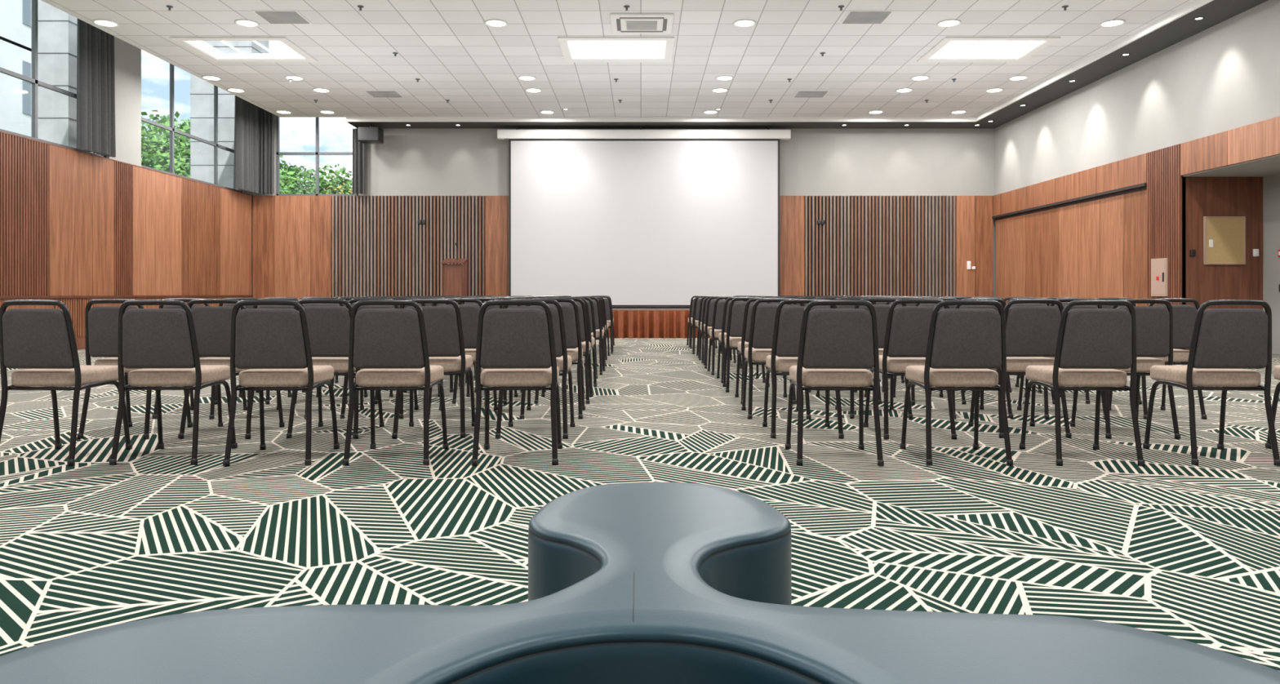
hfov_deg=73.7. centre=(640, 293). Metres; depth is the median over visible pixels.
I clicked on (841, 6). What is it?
sprinkler head
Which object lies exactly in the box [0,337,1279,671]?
floor
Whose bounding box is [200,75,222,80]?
recessed light
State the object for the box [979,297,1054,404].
banquet chair
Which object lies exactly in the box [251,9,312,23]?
ceiling vent
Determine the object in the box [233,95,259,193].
curtain
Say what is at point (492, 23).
recessed light
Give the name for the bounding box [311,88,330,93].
recessed light
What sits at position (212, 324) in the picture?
banquet chair
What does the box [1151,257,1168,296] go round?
cabinet
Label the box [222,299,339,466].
banquet chair
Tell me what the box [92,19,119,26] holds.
recessed light
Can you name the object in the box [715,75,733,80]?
recessed light
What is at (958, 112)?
recessed light
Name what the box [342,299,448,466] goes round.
banquet chair
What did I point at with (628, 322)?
stage
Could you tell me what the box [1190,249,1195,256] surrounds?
reader
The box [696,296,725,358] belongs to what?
banquet chair
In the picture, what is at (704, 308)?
banquet chair
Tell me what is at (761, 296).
banquet chair
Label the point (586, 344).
banquet chair
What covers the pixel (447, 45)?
ceiling
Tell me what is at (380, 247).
wall back slats
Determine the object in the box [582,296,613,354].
banquet chair
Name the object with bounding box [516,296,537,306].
banquet chair
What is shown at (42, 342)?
banquet chair
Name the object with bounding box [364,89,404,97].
ceiling vent
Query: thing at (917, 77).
recessed light
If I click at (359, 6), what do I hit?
sprinkler head
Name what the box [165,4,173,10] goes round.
sprinkler head
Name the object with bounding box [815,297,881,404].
banquet chair
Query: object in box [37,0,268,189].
window
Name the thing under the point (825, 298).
banquet chair
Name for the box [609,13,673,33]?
air conditioning unit
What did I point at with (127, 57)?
wall
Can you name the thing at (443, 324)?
banquet chair
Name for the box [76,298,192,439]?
banquet chair
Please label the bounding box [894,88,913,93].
recessed light
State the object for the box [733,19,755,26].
recessed light
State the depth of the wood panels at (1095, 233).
14.92 m
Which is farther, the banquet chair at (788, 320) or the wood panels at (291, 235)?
the wood panels at (291, 235)
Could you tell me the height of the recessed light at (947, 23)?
0.017 m
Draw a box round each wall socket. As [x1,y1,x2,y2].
[417,219,425,224]
[817,219,825,224]
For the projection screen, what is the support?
attached to the wall at (410, 162)
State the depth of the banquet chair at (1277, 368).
5.19 m
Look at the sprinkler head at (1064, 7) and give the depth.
12.39 m
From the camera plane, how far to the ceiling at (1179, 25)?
20.16 m
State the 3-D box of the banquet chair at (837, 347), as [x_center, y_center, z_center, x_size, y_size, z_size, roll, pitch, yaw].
[1.113,0.493,4.970,0.480,0.920,0.534,0,0,2]
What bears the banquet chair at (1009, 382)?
on the floor
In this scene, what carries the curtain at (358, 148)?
hanging from the ceiling at (1179, 25)
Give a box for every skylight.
[169,36,318,62]
[557,36,674,62]
[916,36,1060,62]
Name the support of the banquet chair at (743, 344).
on the floor
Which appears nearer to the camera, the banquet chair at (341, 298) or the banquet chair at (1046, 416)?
the banquet chair at (1046, 416)
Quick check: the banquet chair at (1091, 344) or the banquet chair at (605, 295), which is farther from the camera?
the banquet chair at (605, 295)
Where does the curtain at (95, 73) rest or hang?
hanging from the ceiling at (1179, 25)
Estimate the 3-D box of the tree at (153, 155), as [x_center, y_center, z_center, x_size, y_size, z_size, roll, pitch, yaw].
[-16.778,-2.761,31.849,4.671,7.855,4.683,0,0,-37]
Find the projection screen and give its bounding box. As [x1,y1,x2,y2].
[497,125,791,307]
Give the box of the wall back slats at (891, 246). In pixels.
[804,195,955,297]
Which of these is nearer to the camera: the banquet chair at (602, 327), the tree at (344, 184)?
the banquet chair at (602, 327)
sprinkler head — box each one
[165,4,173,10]
[357,4,364,10]
[623,4,630,10]
[838,4,844,10]
[1062,4,1068,10]
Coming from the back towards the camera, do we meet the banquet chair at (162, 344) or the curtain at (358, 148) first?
the curtain at (358, 148)
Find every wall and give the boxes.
[106,36,252,297]
[251,114,995,297]
[994,0,1279,354]
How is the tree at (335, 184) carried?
on the lawn
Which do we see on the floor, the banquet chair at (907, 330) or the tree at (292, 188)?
the banquet chair at (907, 330)
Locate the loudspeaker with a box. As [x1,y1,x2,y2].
[357,124,383,143]
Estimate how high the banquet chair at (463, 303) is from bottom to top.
0.920 m
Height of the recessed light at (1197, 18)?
0.011 m
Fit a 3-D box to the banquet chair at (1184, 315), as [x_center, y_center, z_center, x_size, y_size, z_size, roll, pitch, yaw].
[4.045,0.493,6.715,0.480,0.920,0.534,0,0,-1]
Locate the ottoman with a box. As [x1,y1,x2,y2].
[0,482,1279,683]
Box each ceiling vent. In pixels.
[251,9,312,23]
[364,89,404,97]
[792,89,830,97]
[840,9,893,23]
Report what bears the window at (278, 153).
in the wall at (410, 162)
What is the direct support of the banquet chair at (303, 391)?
on the floor
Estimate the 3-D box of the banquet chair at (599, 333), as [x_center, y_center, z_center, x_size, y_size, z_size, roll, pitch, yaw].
[-0.681,0.493,10.252,0.480,0.920,0.534,0,0,1]
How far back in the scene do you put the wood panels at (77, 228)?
15.29 m
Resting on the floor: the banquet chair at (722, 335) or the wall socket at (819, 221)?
the banquet chair at (722, 335)
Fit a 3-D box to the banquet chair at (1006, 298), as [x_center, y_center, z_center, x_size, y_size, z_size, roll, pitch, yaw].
[4.059,0.493,9.377,0.480,0.920,0.534,0,0,-1]
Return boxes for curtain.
[76,18,115,157]
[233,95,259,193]
[258,106,274,194]
[352,128,364,194]
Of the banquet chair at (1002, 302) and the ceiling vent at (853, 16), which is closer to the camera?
the banquet chair at (1002, 302)
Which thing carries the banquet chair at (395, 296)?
on the floor
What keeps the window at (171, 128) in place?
in the wall at (127, 57)
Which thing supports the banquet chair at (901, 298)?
on the floor
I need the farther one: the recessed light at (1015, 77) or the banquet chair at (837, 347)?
the recessed light at (1015, 77)
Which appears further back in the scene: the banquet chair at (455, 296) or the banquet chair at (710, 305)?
the banquet chair at (710, 305)
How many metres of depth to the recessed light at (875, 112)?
19.61 m
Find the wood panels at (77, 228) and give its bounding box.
[0,130,253,350]
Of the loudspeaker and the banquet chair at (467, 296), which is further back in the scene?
the loudspeaker
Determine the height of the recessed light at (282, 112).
0.017 m
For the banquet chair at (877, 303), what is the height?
0.920 m
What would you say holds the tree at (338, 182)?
on the lawn
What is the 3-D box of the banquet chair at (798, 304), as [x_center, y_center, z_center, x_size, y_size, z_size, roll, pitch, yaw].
[1.838,0.493,9.376,0.480,0.920,0.534,0,0,0]
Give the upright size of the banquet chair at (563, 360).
0.920 m
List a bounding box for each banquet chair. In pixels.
[0,299,132,466]
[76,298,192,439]
[109,299,237,466]
[151,297,247,419]
[177,298,284,439]
[214,297,291,404]
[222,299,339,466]
[251,297,331,419]
[255,297,324,392]
[286,298,384,439]
[295,297,368,404]
[299,297,355,382]
[331,297,367,386]
[339,297,418,418]
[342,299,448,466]
[367,297,395,297]
[374,297,439,404]
[391,298,475,439]
[395,296,414,297]
[403,297,460,392]
[428,297,497,419]
[441,297,475,382]
[452,297,517,404]
[454,296,481,372]
[466,296,487,303]
[471,299,562,466]
[474,297,521,392]
[495,298,575,439]
[512,297,525,306]
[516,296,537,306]
[520,297,585,419]
[533,297,593,404]
[544,297,596,392]
[561,296,605,375]
[571,296,605,365]
[575,297,597,379]
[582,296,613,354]
[591,296,607,359]
[599,296,609,357]
[604,295,614,346]
[686,295,715,346]
[689,295,719,348]
[692,296,721,354]
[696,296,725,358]
[698,296,736,363]
[703,296,742,368]
[707,296,747,375]
[716,297,765,382]
[722,297,772,392]
[734,297,796,404]
[741,297,811,419]
[754,296,773,362]
[762,298,844,439]
[765,296,789,368]
[776,296,802,372]
[782,297,818,382]
[785,299,884,466]
[808,297,857,392]
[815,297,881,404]
[835,297,912,418]
[845,296,868,369]
[863,298,956,439]
[867,297,904,382]
[881,297,921,392]
[893,297,966,404]
[899,299,1013,466]
[917,296,937,297]
[930,297,1013,418]
[937,297,968,306]
[947,296,972,298]
[964,297,1011,392]
[968,298,1071,438]
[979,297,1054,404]
[1004,297,1034,377]
[1015,297,1085,392]
[1017,297,1105,419]
[1018,299,1145,466]
[1059,297,1142,404]
[1070,298,1180,439]
[1109,297,1207,419]
[1142,299,1279,466]
[1265,364,1279,448]
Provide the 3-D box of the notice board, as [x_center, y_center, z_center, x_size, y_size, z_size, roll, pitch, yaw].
[9.355,-0.855,13.675,0.650,0.770,0.040,0,0,0]
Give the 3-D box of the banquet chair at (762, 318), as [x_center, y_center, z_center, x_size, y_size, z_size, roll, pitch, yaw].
[1.056,0.493,6.719,0.480,0.920,0.534,0,0,1]
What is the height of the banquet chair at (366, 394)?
0.920 m
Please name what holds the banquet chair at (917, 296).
on the floor
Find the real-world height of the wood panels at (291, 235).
3.360 m
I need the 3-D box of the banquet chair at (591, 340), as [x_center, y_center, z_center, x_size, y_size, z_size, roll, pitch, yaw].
[-0.698,0.493,8.462,0.480,0.920,0.534,0,0,3]
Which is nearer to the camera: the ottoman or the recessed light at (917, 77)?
the ottoman
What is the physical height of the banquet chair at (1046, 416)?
0.920 m
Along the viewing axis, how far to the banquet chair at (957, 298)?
9.10 m
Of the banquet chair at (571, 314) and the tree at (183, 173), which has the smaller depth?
the banquet chair at (571, 314)
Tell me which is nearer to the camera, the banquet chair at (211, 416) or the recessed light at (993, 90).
the banquet chair at (211, 416)
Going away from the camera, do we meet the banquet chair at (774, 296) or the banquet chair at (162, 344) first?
the banquet chair at (162, 344)
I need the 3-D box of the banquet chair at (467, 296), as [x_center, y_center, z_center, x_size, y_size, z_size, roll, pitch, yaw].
[-2.083,0.493,11.081,0.480,0.920,0.534,0,0,1]
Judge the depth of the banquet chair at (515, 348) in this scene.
4.75 m
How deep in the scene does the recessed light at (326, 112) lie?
19.61 m
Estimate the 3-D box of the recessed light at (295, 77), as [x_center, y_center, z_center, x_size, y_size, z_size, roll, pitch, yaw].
[-6.700,-4.170,16.500,0.360,0.017,0.360,0,0,0]
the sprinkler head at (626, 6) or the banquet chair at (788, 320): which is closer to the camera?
the banquet chair at (788, 320)
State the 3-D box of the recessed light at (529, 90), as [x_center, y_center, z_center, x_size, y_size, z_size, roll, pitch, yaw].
[-2.200,-4.170,17.500,0.360,0.017,0.360,0,0,0]
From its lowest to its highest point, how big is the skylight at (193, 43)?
0.088 m
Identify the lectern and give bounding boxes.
[440,242,467,296]
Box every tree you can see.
[141,110,190,176]
[141,119,190,173]
[154,134,294,194]
[280,160,315,194]
[280,168,327,194]
[308,163,355,194]
[324,174,351,191]
[324,182,356,194]
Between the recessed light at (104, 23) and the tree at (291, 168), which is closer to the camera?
the recessed light at (104, 23)
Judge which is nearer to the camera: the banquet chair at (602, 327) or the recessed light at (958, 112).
the banquet chair at (602, 327)
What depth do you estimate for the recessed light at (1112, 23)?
13.16 m
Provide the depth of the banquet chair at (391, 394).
7.37 m
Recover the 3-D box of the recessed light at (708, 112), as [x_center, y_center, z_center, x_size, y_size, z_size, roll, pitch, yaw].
[1.600,-4.170,19.600,0.360,0.017,0.360,0,0,0]
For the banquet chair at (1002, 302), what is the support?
on the floor
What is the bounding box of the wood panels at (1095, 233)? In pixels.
[991,115,1279,350]
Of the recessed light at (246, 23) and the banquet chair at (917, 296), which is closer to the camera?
the banquet chair at (917, 296)
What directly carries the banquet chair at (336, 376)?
on the floor
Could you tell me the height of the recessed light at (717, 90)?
0.017 m
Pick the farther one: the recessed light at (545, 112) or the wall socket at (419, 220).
the wall socket at (419, 220)
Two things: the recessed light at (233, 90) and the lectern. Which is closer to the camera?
the recessed light at (233, 90)
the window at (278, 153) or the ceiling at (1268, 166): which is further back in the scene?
the window at (278, 153)
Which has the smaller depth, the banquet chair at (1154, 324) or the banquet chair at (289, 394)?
the banquet chair at (1154, 324)
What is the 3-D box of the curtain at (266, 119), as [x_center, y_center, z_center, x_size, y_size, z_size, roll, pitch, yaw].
[-9.110,-3.625,20.780,0.360,2.370,0.170,0,0,0]
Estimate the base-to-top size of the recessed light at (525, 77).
0.017 m
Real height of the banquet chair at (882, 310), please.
0.920 m
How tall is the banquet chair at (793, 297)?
0.920 m
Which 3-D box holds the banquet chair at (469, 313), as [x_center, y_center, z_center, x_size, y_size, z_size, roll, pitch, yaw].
[-1.399,0.493,6.716,0.480,0.920,0.534,0,0,-2]
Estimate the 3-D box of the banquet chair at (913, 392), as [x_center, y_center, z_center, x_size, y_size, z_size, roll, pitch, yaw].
[2.551,0.493,7.588,0.480,0.920,0.534,0,0,-2]
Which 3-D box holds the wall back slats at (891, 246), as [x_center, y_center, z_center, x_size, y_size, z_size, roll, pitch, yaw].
[5.880,-0.730,21.000,3.720,3.360,0.120,0,0,0]
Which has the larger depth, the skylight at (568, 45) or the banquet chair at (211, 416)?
the skylight at (568, 45)
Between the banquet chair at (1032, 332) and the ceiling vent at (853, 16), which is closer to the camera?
the banquet chair at (1032, 332)
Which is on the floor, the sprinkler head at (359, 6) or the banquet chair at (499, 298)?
the banquet chair at (499, 298)
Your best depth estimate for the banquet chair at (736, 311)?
8.26 m
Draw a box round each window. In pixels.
[0,0,106,157]
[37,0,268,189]
[141,63,242,192]
[275,115,358,195]
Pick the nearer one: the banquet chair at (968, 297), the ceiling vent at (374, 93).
the banquet chair at (968, 297)
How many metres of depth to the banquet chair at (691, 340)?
14.77 m
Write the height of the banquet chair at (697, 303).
0.920 m
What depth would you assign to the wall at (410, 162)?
21.00 m
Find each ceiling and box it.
[41,0,1195,117]
[346,0,1267,128]
[1182,154,1279,177]
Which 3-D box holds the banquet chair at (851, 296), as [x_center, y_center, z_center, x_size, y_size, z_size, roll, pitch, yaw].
[2.556,0.493,10.253,0.480,0.920,0.534,0,0,1]
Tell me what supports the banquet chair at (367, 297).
on the floor
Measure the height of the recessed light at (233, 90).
0.017 m
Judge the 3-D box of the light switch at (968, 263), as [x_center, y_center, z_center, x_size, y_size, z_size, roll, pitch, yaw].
[8.100,-0.700,20.925,0.200,0.200,0.030,0,0,0]
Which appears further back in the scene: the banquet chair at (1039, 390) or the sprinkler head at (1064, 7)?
the sprinkler head at (1064, 7)
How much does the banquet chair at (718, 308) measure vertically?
0.920 m
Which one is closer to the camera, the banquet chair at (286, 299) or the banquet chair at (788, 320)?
the banquet chair at (788, 320)
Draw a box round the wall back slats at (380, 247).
[331,195,485,301]
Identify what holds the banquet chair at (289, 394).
on the floor
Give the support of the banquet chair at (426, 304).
on the floor
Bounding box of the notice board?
[1203,216,1245,264]
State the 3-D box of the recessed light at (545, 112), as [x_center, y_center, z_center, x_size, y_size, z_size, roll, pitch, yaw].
[-2.150,-4.170,19.600,0.360,0.017,0.360,0,0,0]
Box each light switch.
[966,261,975,269]
[1253,248,1258,256]
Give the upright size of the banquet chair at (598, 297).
0.920 m
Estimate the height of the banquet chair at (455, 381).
0.920 m
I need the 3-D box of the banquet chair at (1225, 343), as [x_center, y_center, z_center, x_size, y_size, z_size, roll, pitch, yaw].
[3.310,0.493,4.977,0.480,0.920,0.534,0,0,3]
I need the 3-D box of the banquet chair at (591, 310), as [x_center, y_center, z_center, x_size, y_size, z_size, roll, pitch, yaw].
[-0.716,0.493,9.330,0.480,0.920,0.534,0,0,-2]
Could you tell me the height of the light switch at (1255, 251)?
0.120 m
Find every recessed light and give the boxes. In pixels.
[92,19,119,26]
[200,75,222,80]
[226,88,245,93]
[234,19,259,26]
[275,110,292,114]
[284,75,304,80]
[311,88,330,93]
[319,110,335,114]
[484,19,507,26]
[517,75,536,80]
[524,88,542,93]
[539,110,555,114]
[702,110,718,114]
[711,88,728,93]
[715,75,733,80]
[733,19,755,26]
[867,110,884,114]
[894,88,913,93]
[910,75,929,80]
[936,19,960,26]
[950,110,966,114]
[985,88,1004,93]
[1008,75,1028,80]
[1098,19,1125,26]
[1193,17,1204,20]
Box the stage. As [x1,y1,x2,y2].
[606,307,710,338]
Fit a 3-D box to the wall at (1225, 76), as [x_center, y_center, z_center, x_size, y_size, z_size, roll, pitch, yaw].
[9.420,-1.610,8.600,1.440,5.120,25.200,0,0,0]
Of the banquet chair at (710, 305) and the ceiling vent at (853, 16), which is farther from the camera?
the ceiling vent at (853, 16)
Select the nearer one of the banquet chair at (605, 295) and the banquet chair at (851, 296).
the banquet chair at (851, 296)
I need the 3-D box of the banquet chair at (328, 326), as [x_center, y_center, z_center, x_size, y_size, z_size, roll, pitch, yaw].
[-2.082,0.493,5.854,0.480,0.920,0.534,0,0,2]
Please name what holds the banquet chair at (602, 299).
on the floor
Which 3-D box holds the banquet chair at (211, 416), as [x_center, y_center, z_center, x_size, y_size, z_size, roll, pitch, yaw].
[-3.459,0.493,6.723,0.480,0.920,0.534,0,0,3]
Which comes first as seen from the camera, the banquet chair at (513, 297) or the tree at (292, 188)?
the banquet chair at (513, 297)
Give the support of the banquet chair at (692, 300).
on the floor
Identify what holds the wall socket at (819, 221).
attached to the wall at (410, 162)
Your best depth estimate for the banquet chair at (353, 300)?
6.50 m
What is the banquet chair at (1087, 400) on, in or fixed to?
on the floor
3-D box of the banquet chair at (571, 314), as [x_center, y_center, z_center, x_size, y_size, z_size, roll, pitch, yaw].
[-0.686,0.493,6.732,0.480,0.920,0.534,0,0,-2]
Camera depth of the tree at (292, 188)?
40.94 m
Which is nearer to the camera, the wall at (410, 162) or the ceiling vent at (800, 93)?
the ceiling vent at (800, 93)
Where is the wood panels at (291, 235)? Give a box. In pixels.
[252,195,993,299]
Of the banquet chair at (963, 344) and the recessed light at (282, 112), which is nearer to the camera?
the banquet chair at (963, 344)
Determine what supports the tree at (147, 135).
on the lawn

